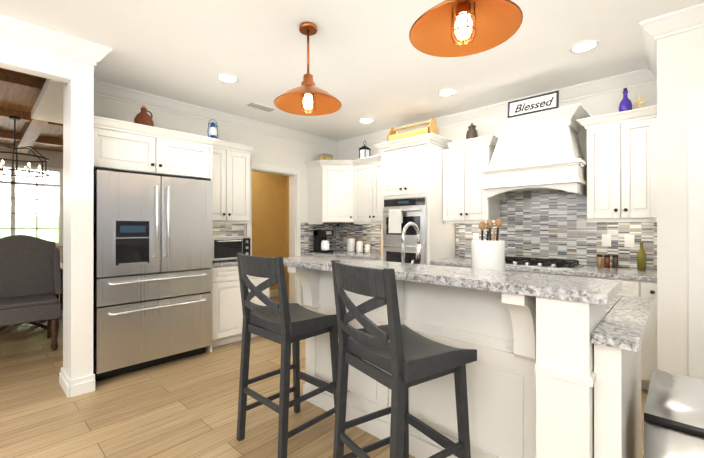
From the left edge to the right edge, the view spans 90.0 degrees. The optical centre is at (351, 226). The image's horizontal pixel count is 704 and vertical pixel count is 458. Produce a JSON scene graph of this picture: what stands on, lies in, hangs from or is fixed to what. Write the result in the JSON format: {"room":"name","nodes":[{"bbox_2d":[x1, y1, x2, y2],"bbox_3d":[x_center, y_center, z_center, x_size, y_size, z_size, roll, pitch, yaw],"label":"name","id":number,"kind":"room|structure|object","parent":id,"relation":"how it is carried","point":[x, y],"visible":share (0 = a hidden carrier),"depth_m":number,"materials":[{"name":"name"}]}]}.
{"room":"kitchen","nodes":[
{"label":"kitchen","id":0,"kind":"room"},
{"bbox_2d":[0,144,62,261],"bbox_3d":[-8.755,-0.197,5.707,0.150,3.000,6.700,0,0,43],"label":"wall","id":1,"kind":"structure","parent":0,"point":[55,158],"depth_m":7.70,"materials":[{"name":"white paint"}]},
{"bbox_2d":[0,163,62,245],"bbox_3d":[-7.113,-0.445,7.389,0.160,1.740,1.640,0,0,43],"label":"dining room window","id":2,"kind":"structure","parent":1,"relation":"in","point":[12,182],"depth_m":7.67,"materials":[{"name":"white wood"}]},
{"bbox_2d":[0,68,62,153],"bbox_3d":[-6.308,-1.670,3.429,6.840,0.260,6.700,0,0,43],"label":"ceiling","id":3,"kind":"structure","parent":0,"point":[19,93],"depth_m":5.19,"materials":[{"name":"brown wood"}]},
{"bbox_2d":[0,116,48,176],"bbox_3d":[-4.727,-1.135,4.934,0.744,0.806,0.744,0,0,43],"label":"chandelier","id":4,"kind":"object","parent":3,"relation":"hanging from","point":[2,168],"visible":1,"depth_m":4.94,"materials":[{"name":"grey"}]},
{"bbox_2d":[0,37,70,83],"bbox_3d":[-4.120,-1.469,0.672,0.120,0.670,5.650,0,0,43],"label":"wall","id":5,"kind":"structure","parent":0,"point":[27,59],"depth_m":2.55,"materials":[{"name":"white paint"}]},
{"bbox_2d":[0,14,111,67],"bbox_3d":[-3.957,-1.355,0.684,0.101,0.138,5.891,0,0,43],"label":"crown molding","id":6,"kind":"structure","parent":5,"relation":"attached to","point":[77,49],"depth_m":2.58,"materials":[{"name":"white wood"}]},
{"bbox_2d":[63,59,93,379],"bbox_3d":[-2.454,-0.061,3.074,0.960,2.720,0.140,0,0,43],"label":"wall column","id":7,"kind":"structure","parent":0,"point":[78,136],"depth_m":2.75,"materials":[{"name":"white paint"}]},
{"bbox_2d":[94,95,337,305],"bbox_3d":[-1.496,-0.059,4.696,0.150,2.720,3.540,0,0,43],"label":"wall","id":8,"kind":"structure","parent":0,"point":[272,150],"depth_m":4.73,"materials":[{"name":"beige paint"}]},
{"bbox_2d":[94,66,101,89],"bbox_3d":[-2.288,-1.352,3.077,0.720,0.138,0.088,0,0,43],"label":"crown molding","id":9,"kind":"structure","parent":8,"relation":"attached to","point":[96,83],"depth_m":3.42,"materials":[{"name":"white wood"}]},
{"bbox_2d":[94,82,339,149],"bbox_3d":[-1.439,-1.359,4.584,0.088,0.120,3.450,0,0,43],"label":"crown molding","id":10,"kind":"structure","parent":8,"relation":"attached to","point":[107,90],"depth_m":4.21,"materials":[{"name":"white wood"}]},
{"bbox_2d":[246,162,300,304],"bbox_3d":[-1.148,0.219,5.052,0.172,2.165,0.905,0,0,43],"label":"door frame","id":11,"kind":"structure","parent":8,"relation":"attached to","point":[294,175],"depth_m":5.29,"materials":[{"name":"white"}]},
{"bbox_2d":[252,171,285,289],"bbox_3d":[-2.119,-0.057,6.015,0.140,2.720,2.600,0,0,43],"label":"wall","id":12,"kind":"structure","parent":0,"point":[270,215],"depth_m":6.54,"materials":[{"name":"orange paint"}]},
{"bbox_2d":[269,289,278,296],"bbox_3d":[-2.059,1.238,5.957,0.024,0.130,2.300,0,0,43],"label":"baseboard","id":13,"kind":"structure","parent":12,"relation":"attached to","point":[272,293],"depth_m":6.58,"materials":[{"name":"white wood"}]},
{"bbox_2d":[286,176,288,294],"bbox_3d":[-0.786,-0.056,6.448,1.200,2.720,0.150,0,0,43],"label":"wall","id":14,"kind":"structure","parent":0,"point":[287,177],"depth_m":6.77,"materials":[{"name":"paint"}]},
{"bbox_2d":[0,294,647,457],"bbox_3d":[-2.933,1.330,3.628,15.200,0.060,11.600,0,0,43],"label":"floor","id":15,"kind":"structure","parent":0,"point":[186,407],"depth_m":2.48,"materials":[{"name":"brown wood"}]},
{"bbox_2d":[0,235,61,349],"bbox_3d":[-3.540,0.695,3.761,0.767,1.210,0.680,0,0,45],"label":"dining chair","id":16,"kind":"object","parent":15,"relation":"on","point":[30,280],"visible":1,"depth_m":3.90,"materials":[{"name":"grey fabric"}]},
{"bbox_2d":[0,262,62,331],"bbox_3d":[-4.767,0.917,4.962,2.300,0.770,1.050,0,0,43],"label":"dining table","id":17,"kind":"object","parent":15,"relation":"on","point":[38,324],"visible":0.08,"depth_m":4.47,"materials":[{"name":"brown wood"}]},
{"bbox_2d":[56,278,62,309],"bbox_3d":[-4.562,0.803,5.842,0.460,1.000,0.537,0,0,43],"label":"chair","id":18,"kind":"object","parent":15,"relation":"on","point":[61,298],"depth_m":5.53,"materials":[{"name":"grey fabric"}]},
{"bbox_2d":[59,367,73,397],"bbox_3d":[-2.282,1.234,2.800,0.384,0.130,0.024,0,0,43],"label":"baseboard","id":19,"kind":"structure","parent":15,"relation":"on","point":[66,383],"depth_m":2.72,"materials":[{"name":"white wood"}]},
{"bbox_2d":[93,167,212,380],"bbox_3d":[-1.989,0.402,3.447,0.791,1.785,0.970,0,0,43],"label":"fridge","id":20,"kind":"object","parent":15,"relation":"on","point":[152,264],"visible":0.96,"depth_m":3.15,"materials":[{"name":"grey metal"}]},
{"bbox_2d":[94,115,268,351],"bbox_3d":[-1.780,0.155,3.773,0.687,2.290,1.798,0,0,43],"label":"tall cabinet","id":21,"kind":"object","parent":15,"relation":"on","point":[136,148],"visible":0.71,"depth_m":3.70,"materials":[{"name":"white paint"}]},
{"bbox_2d":[134,106,153,126],"bbox_3d":[-2.065,-1.060,3.492,0.176,0.278,0.176,0,0,43],"label":"jug","id":22,"kind":"object","parent":21,"relation":"on","point":[143,117],"visible":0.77,"depth_m":3.44,"materials":[{"name":"brown ceramic"}]},
{"bbox_2d":[207,120,217,138],"bbox_3d":[-1.604,-1.114,4.061,0.116,0.248,0.130,0,0,43],"label":"lantern","id":23,"kind":"object","parent":21,"relation":"on","point":[213,132],"visible":0.88,"depth_m":4.04,"materials":[{"name":"blue metal"}]},
{"bbox_2d":[212,236,250,261],"bbox_3d":[-1.489,0.248,4.122,0.442,0.270,0.470,0,0,43],"label":"toaster oven","id":24,"kind":"object","parent":21,"relation":"on","point":[227,247],"visible":0.62,"depth_m":3.98,"materials":[{"name":"silver metal"}]},
{"bbox_2d":[236,253,338,457],"bbox_3d":[-0.390,0.728,2.154,0.476,1.140,0.520,0,0,43],"label":"bar stool","id":25,"kind":"object","parent":15,"relation":"on","point":[294,324],"visible":0.98,"depth_m":2.03,"materials":[{"name":"grey paint"}]},
{"bbox_2d":[337,255,356,258],"bbox_3d":[0.171,0.862,5.122,0.465,0.880,0.637,0,0,43],"label":"base cabinet","id":26,"kind":"object","parent":15,"relation":"on","point":[342,256],"depth_m":4.89,"materials":[{"name":"white paint"}]},
{"bbox_2d":[301,251,380,258],"bbox_3d":[0.013,0.404,5.157,1.420,0.035,0.802,0,0,43],"label":"countertop","id":27,"kind":"structure","parent":26,"relation":"on","point":[373,254],"depth_m":5.12,"materials":[{"name":"grey stone"}]},
{"bbox_2d":[314,230,332,252],"bbox_3d":[-0.437,0.216,5.397,0.243,0.340,0.190,0,0,43],"label":"coffee maker","id":28,"kind":"object","parent":27,"relation":"on","point":[321,243],"visible":1,"depth_m":5.34,"materials":[{"name":"black plastic"}]},
{"bbox_2d":[347,235,353,251],"bbox_3d":[-0.014,0.258,5.516,0.128,0.255,0.128,0,0,34],"label":"canister set","id":29,"kind":"object","parent":27,"relation":"on","point":[351,244],"depth_m":5.46,"materials":[{"name":"white ceramic"}]},
{"bbox_2d":[354,237,362,251],"bbox_3d":[0.117,0.278,5.407,0.109,0.215,0.109,0,0,34],"label":"canister set","id":30,"kind":"object","parent":27,"relation":"on","point":[359,243],"depth_m":5.36,"materials":[{"name":"white ceramic"}]},
{"bbox_2d":[365,241,369,252],"bbox_3d":[0.234,0.298,5.312,0.089,0.175,0.089,0,0,34],"label":"canister set","id":31,"kind":"object","parent":27,"relation":"on","point":[367,245],"depth_m":5.27,"materials":[{"name":"white ceramic"}]},
{"bbox_2d":[331,260,476,457],"bbox_3d":[0.207,0.727,1.613,0.520,1.140,0.476,0,0,-33],"label":"bar stool","id":32,"kind":"object","parent":15,"relation":"on","point":[405,357],"visible":1,"depth_m":1.51,"materials":[{"name":"grey paint"}]},
{"bbox_2d":[374,133,455,264],"bbox_3d":[0.816,0.126,4.460,0.841,2.350,0.727,0,0,43],"label":"tall cabinet","id":33,"kind":"object","parent":15,"relation":"on","point":[411,179],"visible":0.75,"depth_m":4.20,"materials":[{"name":"white paint"}]},
{"bbox_2d":[387,117,437,141],"bbox_3d":[0.751,-1.173,4.395,0.610,0.245,0.220,0,0,43],"label":"toolbox","id":34,"kind":"object","parent":33,"relation":"on","point":[432,127],"visible":0.52,"depth_m":4.28,"materials":[{"name":"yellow wood"}]},
{"bbox_2d":[284,257,646,457],"bbox_3d":[0.518,0.783,2.195,1.934,1.030,0.992,0,0,43],"label":"kitchen island","id":35,"kind":"object","parent":15,"relation":"on","point":[553,370],"depth_m":1.65,"materials":[{"name":"white paint"}]},
{"bbox_2d":[401,222,421,262],"bbox_3d":[0.419,0.174,2.378,0.112,0.418,0.240,0,0,43],"label":"gooseneck faucet","id":36,"kind":"object","parent":35,"relation":"on","point":[418,245],"visible":0.71,"depth_m":2.38,"materials":[{"name":"silver metal"}]},
{"bbox_2d":[283,255,621,298],"bbox_3d":[0.286,0.248,2.010,1.960,0.040,0.400,0,0,43],"label":"island countertop","id":37,"kind":"structure","parent":35,"relation":"on","point":[577,287],"depth_m":1.58,"materials":[{"name":"grey stone"}]},
{"bbox_2d":[471,219,504,270],"bbox_3d":[0.836,0.165,2.167,0.196,0.433,0.196,0,0,43],"label":"utensil crock","id":38,"kind":"object","parent":35,"relation":"on","point":[488,254],"visible":0.69,"depth_m":2.10,"materials":[{"name":"white ceramic"}]},
{"bbox_2d":[627,299,653,354],"bbox_3d":[1.235,0.400,1.570,0.132,0.035,0.970,0,0,43],"label":"island countertop","id":39,"kind":"structure","parent":35,"relation":"on","point":[635,337],"depth_m":1.36,"materials":[{"name":"grey stone"}]},
{"bbox_2d":[430,105,656,390],"bbox_3d":[1.816,0.155,3.570,1.969,2.290,0.665,0,0,43],"label":"kitchen cabinets","id":40,"kind":"object","parent":15,"relation":"on","point":[618,202],"visible":0.48,"depth_m":3.34,"materials":[{"name":"white paint"}]},
{"bbox_2d":[466,123,477,138],"bbox_3d":[1.420,-1.108,4.167,0.136,0.235,0.136,0,0,43],"label":"jar","id":41,"kind":"object","parent":40,"relation":"on","point":[472,132],"visible":0.79,"depth_m":4.12,"materials":[{"name":"brown ceramic"}]},
{"bbox_2d":[505,256,583,269],"bbox_3d":[1.838,0.357,3.557,0.770,0.052,0.510,0,0,43],"label":"gas cooktop","id":42,"kind":"object","parent":40,"relation":"in","point":[544,263],"visible":0.9,"depth_m":3.44,"materials":[{"name":"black metal"}]},
{"bbox_2d":[597,254,617,267],"bbox_3d":[2.402,0.322,3.311,0.166,0.120,0.056,0,0,43],"label":"spice jars","id":43,"kind":"object","parent":40,"relation":"on","point":[599,256],"depth_m":3.29,"materials":[{"name":"brown glass"}]},
{"bbox_2d":[618,88,645,111],"bbox_3d":[2.507,-1.123,3.155,0.190,0.262,0.098,0,0,43],"label":"bottle","id":44,"kind":"object","parent":40,"relation":"on","point":[625,104],"visible":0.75,"depth_m":3.15,"materials":[{"name":"purple glass"}]},
{"bbox_2d":[637,242,645,269],"bbox_3d":[2.575,0.260,3.130,0.064,0.245,0.062,0,0,43],"label":"oil bottle","id":45,"kind":"object","parent":40,"relation":"on","point":[641,259],"depth_m":3.11,"materials":[{"name":"green glass"}]},
{"bbox_2d":[644,370,703,457],"bbox_3d":[1.349,0.960,1.292,0.400,0.673,0.478,0,0,43],"label":"steel trash can","id":46,"kind":"object","parent":15,"relation":"on","point":[674,417],"visible":1,"depth_m":1.23,"materials":[{"name":"silver metal"}]},
{"bbox_2d":[0,0,703,140],"bbox_3d":[-1.233,-1.474,1.056,9.200,0.100,10.150,0,0,43],"label":"ceiling","id":47,"kind":"structure","parent":0,"point":[367,59],"depth_m":2.90,"materials":[{"name":"white paint"}]},
{"bbox_2d":[217,74,237,82],"bbox_3d":[-1.190,-1.417,3.367,0.194,0.006,0.194,0,0,43],"label":"recessed light","id":48,"kind":"object","parent":47,"relation":"in","point":[226,78],"visible":1,"depth_m":3.37,"materials":[{"name":"white"}]},
{"bbox_2d":[245,101,276,111],"bbox_3d":[-1.077,-1.413,4.157,0.160,0.012,0.340,0,0,43],"label":"ceiling vent","id":49,"kind":"object","parent":47,"relation":"in","point":[259,106],"visible":1,"depth_m":4.13,"materials":[{"name":"white metal"}]},
{"bbox_2d":[274,22,341,115],"bbox_3d":[-0.311,-1.114,2.500,0.476,0.615,0.476,0,0,43],"label":"pendant light","id":50,"kind":"object","parent":47,"relation":"hanging from","point":[307,97],"visible":1,"depth_m":2.51,"materials":[{"name":"orange metal"}]},
{"bbox_2d":[359,118,373,122],"bbox_3d":[0.193,-1.415,4.696,0.194,0.006,0.194,0,0,43],"label":"recessed light","id":51,"kind":"object","parent":47,"relation":"in","point":[366,120],"visible":1,"depth_m":4.69,"materials":[{"name":"white"}]},
{"bbox_2d":[438,89,456,95],"bbox_3d":[1.010,-1.417,3.712,0.194,0.006,0.194,0,0,43],"label":"recessed light","id":52,"kind":"object","parent":47,"relation":"in","point":[447,92],"visible":1,"depth_m":3.71,"materials":[{"name":"white"}]},
{"bbox_2d":[409,0,522,56],"bbox_3d":[0.493,-1.116,1.559,0.476,0.615,0.476,0,0,43],"label":"pendant light","id":53,"kind":"object","parent":47,"relation":"hanging from","point":[452,28],"visible":1,"depth_m":1.60,"materials":[{"name":"orange metal"}]},
{"bbox_2d":[570,40,598,52],"bbox_3d":[1.829,-1.418,2.771,0.194,0.006,0.194,0,0,43],"label":"recessed light","id":54,"kind":"object","parent":47,"relation":"in","point":[584,46],"visible":1,"depth_m":2.77,"materials":[{"name":"white"}]},
{"bbox_2d":[338,82,656,161],"bbox_3d":[1.263,-0.059,4.647,4.254,2.720,0.150,0,0,43],"label":"wall","id":55,"kind":"structure","parent":0,"point":[602,104],"depth_m":3.54,"materials":[{"name":"beige paint"}]},
{"bbox_2d":[305,160,352,222],"bbox_3d":[-0.197,-0.500,5.448,0.719,0.865,0.665,0,0,43],"label":"upper cabinet","id":56,"kind":"object","parent":55,"relation":"attached to","point":[344,199],"depth_m":5.23,"materials":[{"name":"white paint"}]},
{"bbox_2d":[319,153,332,159],"bbox_3d":[-0.409,-1.056,5.482,0.138,0.135,0.178,0,0,43],"label":"tin box","id":57,"kind":"object","parent":56,"relation":"on","point":[324,156],"visible":0.56,"depth_m":5.42,"materials":[{"name":"yellow metal"}]},
{"bbox_2d":[359,141,370,157],"bbox_3d":[0.191,-1.143,5.312,0.134,0.309,0.134,0,0,43],"label":"lantern","id":58,"kind":"object","parent":56,"relation":"on","point":[364,151],"visible":0.83,"depth_m":5.28,"materials":[{"name":"grey metal"}]},
{"bbox_2d":[353,159,380,222],"bbox_3d":[0.379,-0.501,5.102,0.807,0.865,0.385,0,0,43],"label":"upper cabinet","id":59,"kind":"object","parent":55,"relation":"attached to","point":[367,173],"depth_m":5.04,"materials":[{"name":"white paint"}]},
{"bbox_2d":[473,233,478,239],"bbox_3d":[1.510,0.132,4.291,0.074,0.118,0.007,0,0,43],"label":"switch plate","id":60,"kind":"object","parent":55,"relation":"attached to","point":[475,236],"visible":0.6,"depth_m":4.29,"materials":[{"name":"white plastic"}]},
{"bbox_2d":[340,70,655,149],"bbox_3d":[1.237,-1.359,4.510,4.104,0.120,0.088,0,0,43],"label":"crown molding","id":61,"kind":"structure","parent":55,"relation":"attached to","point":[634,78],"depth_m":4.02,"materials":[{"name":"white wood"}]},
{"bbox_2d":[481,104,590,200],"bbox_3d":[1.863,-0.698,3.586,0.892,0.795,0.554,0,0,43],"label":"range hood","id":62,"kind":"object","parent":55,"relation":"attached to","point":[541,150],"visible":0.94,"depth_m":3.40,"materials":[{"name":"white paint"}]},
{"bbox_2d":[507,90,558,117],"bbox_3d":[1.744,-1.179,3.407,0.450,0.165,0.042,0,0,43],"label":"blessed sign","id":63,"kind":"object","parent":62,"relation":"on","point":[536,103],"visible":1,"depth_m":3.39,"materials":[{"name":"white wood"}]},
{"bbox_2d":[602,234,610,246],"bbox_3d":[2.461,0.131,3.405,0.074,0.118,0.007,0,0,43],"label":"switch plate","id":64,"kind":"object","parent":55,"relation":"attached to","point":[606,239],"visible":1,"depth_m":3.40,"materials":[{"name":"white plastic"}]},
{"bbox_2d":[624,234,634,246],"bbox_3d":[2.589,0.130,3.285,0.074,0.118,0.008,0,0,43],"label":"switch plate","id":65,"kind":"object","parent":55,"relation":"attached to","point":[628,240],"visible":1,"depth_m":3.28,"materials":[{"name":"white plastic"}]},
{"bbox_2d":[657,27,703,375],"bbox_3d":[3.628,-0.063,1.794,3.096,2.720,1.100,0,0,43],"label":"wall","id":66,"kind":"structure","parent":0,"point":[680,64],"depth_m":2.39,"materials":[{"name":"beige paint"}]},
{"bbox_2d":[640,42,656,81],"bbox_3d":[2.388,-1.361,2.801,0.088,0.120,0.840,0,0,43],"label":"crown molding","id":67,"kind":"structure","parent":66,"relation":"attached to","point":[650,73],"depth_m":2.95,"materials":[{"name":"white wood"}]},
{"bbox_2d":[639,2,703,45],"bbox_3d":[3.191,-1.363,1.391,3.184,0.120,0.088,0,0,43],"label":"crown molding","id":68,"kind":"structure","parent":66,"relation":"attached to","point":[654,30],"depth_m":2.36,"materials":[{"name":"white wood"}]},
{"bbox_2d":[688,86,703,379],"bbox_3d":[2.589,0.193,1.994,0.990,2.210,0.022,0,0,43],"label":"door frame","id":69,"kind":"structure","parent":66,"relation":"attached to","point":[696,232],"depth_m":2.30,"materials":[{"name":"white wood"}]},
{"label":"outside","id":70,"kind":"structure","parent":0,"visible":0},
{"bbox_2d":[0,168,57,242],"bbox_3d":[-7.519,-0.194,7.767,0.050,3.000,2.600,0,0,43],"label":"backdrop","id":71,"kind":"structure","parent":70,"point":[29,206],"depth_m":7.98,"materials":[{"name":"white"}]}
]}

